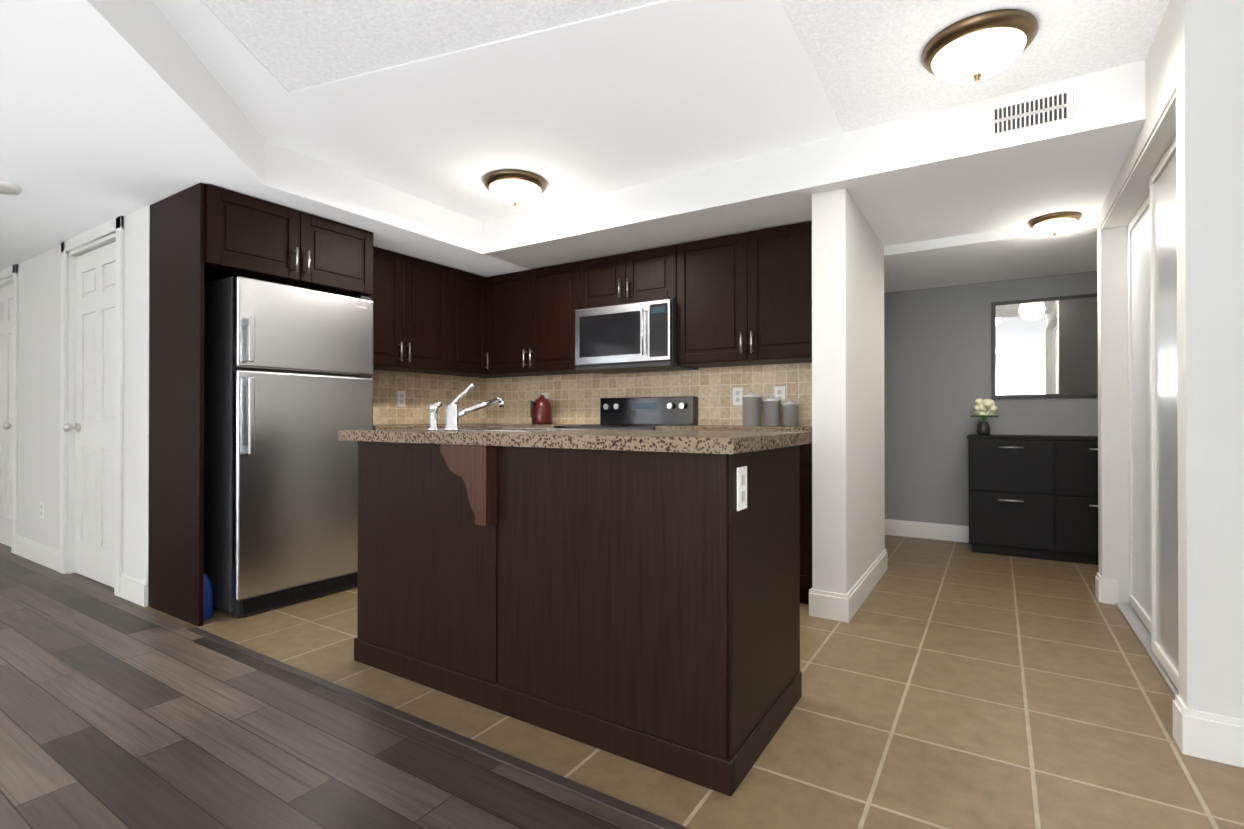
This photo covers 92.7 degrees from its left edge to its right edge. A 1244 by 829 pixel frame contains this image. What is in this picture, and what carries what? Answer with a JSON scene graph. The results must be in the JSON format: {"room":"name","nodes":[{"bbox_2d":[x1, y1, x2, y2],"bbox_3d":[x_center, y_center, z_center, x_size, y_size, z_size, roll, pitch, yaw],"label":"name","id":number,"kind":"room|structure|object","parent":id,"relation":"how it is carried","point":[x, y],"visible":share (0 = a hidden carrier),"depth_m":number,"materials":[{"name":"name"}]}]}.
{"room":"kitchen","nodes":[
{"label":"kitchen","id":0,"kind":"room"},
{"bbox_2d":[0,209,139,577],"bbox_3d":[-4.286,-0.042,4.312,4.140,2.090,0.120,0,0,32],"label":"wall","id":1,"kind":"structure","parent":0,"point":[39,330],"depth_m":3.92,"materials":[{"name":"white paint"}]},
{"bbox_2d":[15,535,59,571],"bbox_3d":[-3.958,0.936,4.021,0.960,0.130,0.014,0,0,32],"label":"baseboard","id":2,"kind":"structure","parent":1,"relation":"attached to","point":[47,556],"depth_m":4.00,"materials":[{"name":"white wood"}]},
{"bbox_2d":[40,501,43,518],"bbox_3d":[-3.897,0.641,3.988,0.070,0.116,0.006,0,0,32],"label":"outlet","id":3,"kind":"object","parent":1,"relation":"attached to","point":[41,509],"visible":1,"depth_m":3.98,"materials":[{"name":"white plastic"}]},
{"bbox_2d":[0,215,123,596],"bbox_3d":[-3.926,-0.044,4.057,2.860,2.090,0.166,0,0,32],"label":"doors","id":4,"kind":"structure","parent":1,"relation":"attached to","point":[92,383],"depth_m":3.65,"materials":[{"name":"white wood"}]},
{"bbox_2d":[120,573,146,606],"bbox_3d":[-2.606,0.932,3.167,0.318,0.130,0.014,0,0,32],"label":"baseboard","id":5,"kind":"structure","parent":1,"relation":"attached to","point":[133,589],"depth_m":3.15,"materials":[{"name":"white wood"}]},
{"bbox_2d":[0,0,531,276],"bbox_3d":[-3.245,-1.204,2.820,7.500,0.220,9.500,0,0,32],"label":"ceiling","id":6,"kind":"structure","parent":0,"point":[110,110],"depth_m":2.48,"materials":[{"name":"white paint"}]},
{"bbox_2d":[0,180,21,194],"bbox_3d":[-2.940,-1.076,2.816,0.130,0.036,0.130,0,0,32],"label":"smoke detector","id":7,"kind":"object","parent":6,"relation":"attached to","point":[8,188],"visible":1,"depth_m":2.81,"materials":[{"name":"white plastic"}]},
{"bbox_2d":[138,205,485,605],"bbox_3d":[-1.421,-0.040,4.855,0.124,2.090,4.100,0,0,32],"label":"wall","id":8,"kind":"structure","parent":0,"point":[422,390],"depth_m":4.26,"materials":[{"name":"beige tile"}]},
{"bbox_2d":[149,183,375,298],"bbox_3d":[-1.966,-0.900,3.329,0.585,0.378,0.886,0,0,32],"label":"upper cabinet","id":9,"kind":"object","parent":8,"relation":"attached to","point":[201,233],"depth_m":3.02,"materials":[{"name":"brown wood"}]},
{"bbox_2d":[397,391,405,406],"bbox_3d":[-1.632,-0.117,4.398,0.006,0.116,0.070,0,0,32],"label":"electrical outlet","id":10,"kind":"object","parent":8,"relation":"attached to","point":[401,398],"visible":1,"depth_m":4.39,"materials":[{"name":"white plastic"}]},
{"bbox_2d":[370,247,447,374],"bbox_3d":[-1.607,-0.702,4.133,0.337,0.768,0.853,0,0,32],"label":"upper cabinet","id":11,"kind":"object","parent":8,"relation":"attached to","point":[408,305],"depth_m":4.06,"materials":[{"name":"brown wood"}]},
{"bbox_2d":[444,266,487,377],"bbox_3d":[-1.305,-0.700,4.574,0.377,0.768,0.457,0,0,32],"label":"upper cabinet","id":12,"kind":"object","parent":8,"relation":"attached to","point":[465,293],"depth_m":4.50,"materials":[{"name":"brown wood"}]},
{"bbox_2d":[0,543,658,828],"bbox_3d":[-1.935,1.017,1.982,10.840,0.050,9.740,0,0,32],"label":"floor","id":13,"kind":"structure","parent":0,"point":[116,712],"depth_m":1.77,"materials":[{"name":"grey laminate"}]},
{"bbox_2d":[187,627,689,828],"bbox_3d":[0.438,0.985,1.216,5.770,0.006,0.034,0,0,32],"label":"transition strip","id":14,"kind":"object","parent":13,"relation":"on","point":[642,815],"visible":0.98,"depth_m":1.77,"materials":[{"name":"grey"}]},
{"bbox_2d":[486,363,811,425],"bbox_3d":[0.195,-0.041,4.533,2.960,2.090,0.480,0,0,32],"label":"wall","id":15,"kind":"structure","parent":0,"point":[574,399],"depth_m":4.25,"materials":[{"name":"beige tile"}]},
{"bbox_2d":[480,375,503,377],"bbox_3d":[-1.113,-0.698,4.879,0.378,0.768,0.384,0,0,32],"label":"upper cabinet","id":16,"kind":"object","parent":15,"relation":"attached to","point":[481,376],"depth_m":4.92,"materials":[{"name":"brown wood"}]},
{"bbox_2d":[488,269,543,376],"bbox_3d":[-0.782,-0.699,4.670,0.524,0.768,0.384,0,0,32],"label":"upper cabinet","id":17,"kind":"object","parent":15,"relation":"attached to","point":[511,296],"depth_m":4.53,"materials":[{"name":"brown wood"}]},
{"bbox_2d":[536,261,593,374],"bbox_3d":[-0.430,-0.700,4.472,0.524,0.768,0.344,0,0,32],"label":"upper cabinet","id":18,"kind":"object","parent":15,"relation":"attached to","point":[557,286],"depth_m":4.30,"materials":[{"name":"brown wood"}]},
{"bbox_2d":[580,245,675,308],"bbox_3d":[0.114,-0.911,4.129,0.761,0.350,0.344,0,0,32],"label":"upper cabinet","id":19,"kind":"object","parent":15,"relation":"attached to","point":[649,274],"depth_m":3.96,"materials":[{"name":"brown wood"}]},
{"bbox_2d":[575,299,697,373],"bbox_3d":[0.086,-0.519,4.082,0.754,0.425,0.446,0,0,32],"label":"microwave","id":20,"kind":"object","parent":19,"relation":"attached to","point":[637,337],"visible":0.96,"depth_m":3.90,"materials":[{"name":"grey metal"}]},
{"bbox_2d":[733,388,742,404],"bbox_3d":[0.763,-0.119,3.917,0.070,0.116,0.006,0,0,32],"label":"electrical outlet","id":21,"kind":"object","parent":15,"relation":"attached to","point":[737,396],"visible":0.94,"depth_m":3.91,"materials":[{"name":"white plastic"}]},
{"bbox_2d":[675,221,811,367],"bbox_3d":[0.837,-0.704,3.671,0.946,0.768,0.344,0,0,32],"label":"upper cabinet","id":22,"kind":"object","parent":15,"relation":"attached to","point":[742,299],"depth_m":3.53,"materials":[{"name":"brown wood"}]},
{"bbox_2d":[774,386,784,404],"bbox_3d":[1.000,-0.120,3.767,0.070,0.116,0.006,0,0,32],"label":"electrical outlet","id":23,"kind":"object","parent":15,"relation":"attached to","point":[779,392],"visible":0.77,"depth_m":3.76,"materials":[{"name":"white plastic"}]},
{"bbox_2d":[152,0,1169,221],"bbox_3d":[-1.935,-1.365,1.993,10.840,0.106,9.740,0,0,32],"label":"ceiling","id":24,"kind":"structure","parent":0,"point":[626,98],"depth_m":2.30,"materials":[{"name":"white paint"}]},
{"bbox_2d":[483,169,546,206],"bbox_3d":[-0.600,-1.235,3.337,0.356,0.140,0.356,0,0,32],"label":"light","id":25,"kind":"object","parent":24,"relation":"attached to","point":[514,187],"visible":1,"depth_m":3.24,"materials":[{"name":"white glass"}]},
{"bbox_2d":[483,60,1145,292],"bbox_3d":[2.120,-1.171,3.570,5.670,0.280,2.500,0,0,32],"label":"ceiling bulkhead","id":26,"kind":"object","parent":24,"relation":"attached to","point":[952,196],"visible":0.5,"depth_m":3.08,"materials":[{"name":"white paint"}]},
{"bbox_2d":[989,87,1072,139],"bbox_3d":[1.640,-1.209,2.388,0.280,0.135,0.010,0,0,32],"label":"air vent grille","id":27,"kind":"object","parent":26,"relation":"attached to","point":[1050,109],"visible":1,"depth_m":2.38,"materials":[{"name":"white metal"}]},
{"bbox_2d":[1028,212,1081,235],"bbox_3d":[2.414,-1.044,3.313,0.242,0.095,0.242,0,0,32],"label":"light","id":28,"kind":"object","parent":26,"relation":"attached to","point":[1054,223],"visible":1,"depth_m":3.25,"materials":[{"name":"white glass"}]},
{"bbox_2d":[921,9,1038,83],"bbox_3d":[1.259,-1.247,2.104,0.356,0.140,0.356,0,0,32],"label":"light","id":29,"kind":"object","parent":24,"relation":"attached to","point":[979,47],"visible":1,"depth_m":2.02,"materials":[{"name":"white glass"}]},
{"bbox_2d":[132,535,1243,828],"bbox_3d":[1.332,1.022,3.164,6.580,0.050,4.250,0,0,32],"label":"floor","id":30,"kind":"structure","parent":0,"point":[952,685],"depth_m":1.94,"materials":[{"name":"beige tile"}]},
{"bbox_2d":[203,574,212,618],"bbox_3d":[-2.054,0.890,2.916,0.076,0.210,0.076,0,0,32],"label":"water jug","id":31,"kind":"object","parent":30,"relation":"on","point":[207,598],"visible":0.48,"depth_m":2.90,"materials":[{"name":"blue plastic"}]},
{"bbox_2d":[203,276,372,616],"bbox_3d":[-1.897,0.157,3.328,0.670,1.682,0.750,0,0,32],"label":"fridge","id":32,"kind":"object","parent":30,"relation":"on","point":[288,383],"visible":0.92,"depth_m":3.04,"materials":[{"name":"grey metal"}]},
{"bbox_2d":[440,427,483,427],"bbox_3d":[-1.463,0.557,4.075,0.637,0.890,0.920,0,0,32],"label":"base cabinet","id":33,"kind":"object","parent":30,"relation":"on","point":[440,427],"depth_m":4.16,"materials":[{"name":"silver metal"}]},
{"bbox_2d":[373,423,483,429],"bbox_3d":[-1.484,0.092,4.073,0.608,0.040,0.890,0,0,32],"label":"countertop","id":34,"kind":"structure","parent":33,"relation":"on","point":[392,426],"depth_m":3.79,"materials":[{"name":"beige stone"}]},
{"bbox_2d":[484,427,551,427],"bbox_3d":[-0.574,0.558,4.373,0.669,0.890,0.654,0,0,32],"label":"base cabinet","id":35,"kind":"object","parent":30,"relation":"on","point":[484,427],"depth_m":4.12,"materials":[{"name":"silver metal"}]},
{"bbox_2d":[484,423,599,427],"bbox_3d":[-0.810,0.094,4.542,1.246,0.040,0.624,0,0,32],"label":"countertop","id":36,"kind":"structure","parent":35,"relation":"on","point":[485,424],"depth_m":4.26,"materials":[{"name":"beige stone"}]},
{"bbox_2d":[530,395,551,423],"bbox_3d":[-0.626,-0.039,4.526,0.160,0.225,0.208,0,0,32],"label":"kettle","id":37,"kind":"object","parent":36,"relation":"on","point":[541,409],"visible":1,"depth_m":4.48,"materials":[{"name":"red"}]},
{"bbox_2d":[338,436,803,795],"bbox_3d":[-0.224,0.548,2.249,1.618,0.890,0.751,0,0,32],"label":"kitchen island","id":38,"kind":"object","parent":30,"relation":"on","point":[633,595],"depth_m":1.82,"materials":[{"name":"brown wood"}]},
{"bbox_2d":[338,428,811,455],"bbox_3d":[-0.229,0.082,2.242,1.670,0.040,0.745,0,0,32],"label":"island countertop","id":39,"kind":"structure","parent":38,"relation":"on","point":[739,443],"depth_m":1.84,"materials":[{"name":"beige stone"}]},
{"bbox_2d":[427,384,504,430],"bbox_3d":[-0.628,-0.030,2.422,0.161,0.186,0.316,0,0,32],"label":"faucet","id":40,"kind":"object","parent":39,"relation":"on","point":[453,415],"visible":0.98,"depth_m":2.33,"materials":[{"name":"silver metal"}]},
{"bbox_2d":[737,466,746,510],"bbox_3d":[0.326,0.200,1.610,0.006,0.116,0.070,0,0,32],"label":"outlet","id":41,"kind":"object","parent":38,"relation":"attached to","point":[741,488],"visible":1,"depth_m":1.60,"materials":[{"name":"white plastic"}]},
{"bbox_2d":[554,396,697,429],"bbox_3d":[0.023,0.429,3.978,0.754,1.105,0.683,0,0,32],"label":"range","id":42,"kind":"object","parent":30,"relation":"on","point":[638,413],"visible":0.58,"depth_m":4.14,"materials":[{"name":"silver metal"}]},
{"bbox_2d":[771,431,811,603],"bbox_3d":[0.765,0.555,3.551,0.946,0.890,0.614,0,0,32],"label":"base cabinet","id":43,"kind":"object","parent":30,"relation":"on","point":[806,449],"depth_m":3.08,"materials":[{"name":"brown wood"}]},
{"bbox_2d":[656,425,811,430],"bbox_3d":[0.763,0.090,3.549,0.946,0.040,0.624,0,0,32],"label":"countertop","id":44,"kind":"structure","parent":43,"relation":"on","point":[682,427],"depth_m":3.31,"materials":[{"name":"beige stone"}]},
{"bbox_2d":[742,392,760,425],"bbox_3d":[0.816,-0.037,3.738,0.118,0.212,0.118,0,0,32],"label":"canister","id":45,"kind":"object","parent":44,"relation":"on","point":[751,408],"visible":0.98,"depth_m":3.69,"materials":[{"name":"silver metal"}]},
{"bbox_2d":[763,395,780,425],"bbox_3d":[0.926,-0.024,3.668,0.104,0.187,0.104,0,0,32],"label":"canister","id":46,"kind":"object","parent":44,"relation":"on","point":[771,410],"visible":1,"depth_m":3.63,"materials":[{"name":"silver metal"}]},
{"bbox_2d":[783,399,797,425],"bbox_3d":[1.023,-0.012,3.607,0.092,0.162,0.092,0,0,32],"label":"canister","id":47,"kind":"object","parent":44,"relation":"on","point":[790,412],"visible":1,"depth_m":3.57,"materials":[{"name":"silver metal"}]},
{"bbox_2d":[967,434,1098,564],"bbox_3d":[3.045,0.577,4.192,1.036,0.850,0.427,0,0,32],"label":"dresser","id":48,"kind":"object","parent":30,"relation":"on","point":[1034,496],"visible":0.58,"depth_m":4.10,"materials":[{"name":"black wood"}]},
{"bbox_2d":[970,398,998,434],"bbox_3d":[2.691,0.015,4.410,0.189,0.274,0.211,0,0,32],"label":"vase","id":49,"kind":"object","parent":48,"relation":"on","point":[985,408],"visible":1,"depth_m":4.38,"materials":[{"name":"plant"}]},
{"bbox_2d":[812,188,884,593],"bbox_3d":[1.321,-0.047,3.395,0.160,2.090,1.160,0,0,32],"label":"wall","id":50,"kind":"structure","parent":0,"point":[848,432],"depth_m":2.94,"materials":[{"name":"white paint"}]},
{"bbox_2d":[835,549,886,622],"bbox_3d":[1.372,0.933,3.336,0.044,0.130,1.150,0,0,32],"label":"baseboard","id":51,"kind":"structure","parent":50,"relation":"attached to","point":[846,605],"depth_m":3.06,"materials":[{"name":"white wood"}]},
{"bbox_2d":[884,271,1097,525],"bbox_3d":[2.013,-0.008,5.182,5.580,2.030,0.120,0,0,32],"label":"wall","id":52,"kind":"structure","parent":0,"point":[937,362],"depth_m":4.74,"materials":[{"name":"grey paint"}]},
{"bbox_2d":[885,519,968,542],"bbox_3d":[1.977,0.941,5.121,5.340,0.130,0.014,0,0,32],"label":"baseboard","id":53,"kind":"structure","parent":52,"relation":"attached to","point":[937,531],"depth_m":4.80,"materials":[{"name":"white wood"}]},
{"bbox_2d":[991,293,1097,398],"bbox_3d":[3.224,-0.492,4.331,0.900,0.740,0.024,0,0,32],"label":"mirror","id":54,"kind":"object","parent":52,"relation":"attached to","point":[1044,347],"visible":0.56,"depth_m":4.38,"materials":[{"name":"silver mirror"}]},
{"bbox_2d":[1097,16,1165,602],"bbox_3d":[2.250,-0.161,2.502,0.195,2.310,1.680,0,0,32],"label":"wall","id":55,"kind":"structure","parent":0,"point":[1112,243],"depth_m":3.13,"materials":[{"name":"white paint"}]},
{"bbox_2d":[1095,572,1117,602],"bbox_3d":[3.081,0.931,2.973,1.119,0.130,0.014,0,0,32],"label":"baseboard","id":56,"kind":"structure","parent":55,"relation":"attached to","point":[1106,589],"depth_m":3.14,"materials":[{"name":"white wood"}]},
{"bbox_2d":[1102,92,1178,696],"bbox_3d":[2.212,-0.006,2.442,0.185,1.999,1.576,0,0,32],"label":"sliding doors","id":57,"kind":"structure","parent":55,"relation":"in","point":[1143,209],"depth_m":2.44,"materials":[{"name":"white"}]},
{"bbox_2d":[1164,0,1243,718],"bbox_3d":[2.635,-0.167,1.182,2.255,2.310,0.100,0,0,32],"label":"wall","id":58,"kind":"structure","parent":0,"point":[1194,60],"depth_m":1.71,"materials":[{"name":"white paint"}]},
{"bbox_2d":[1173,699,1243,767],"bbox_3d":[2.548,0.923,1.165,2.149,0.130,0.014,0,0,32],"label":"baseboard","id":59,"kind":"structure","parent":58,"relation":"attached to","point":[1209,735],"depth_m":1.70,"materials":[{"name":"white wood"}]}
]}

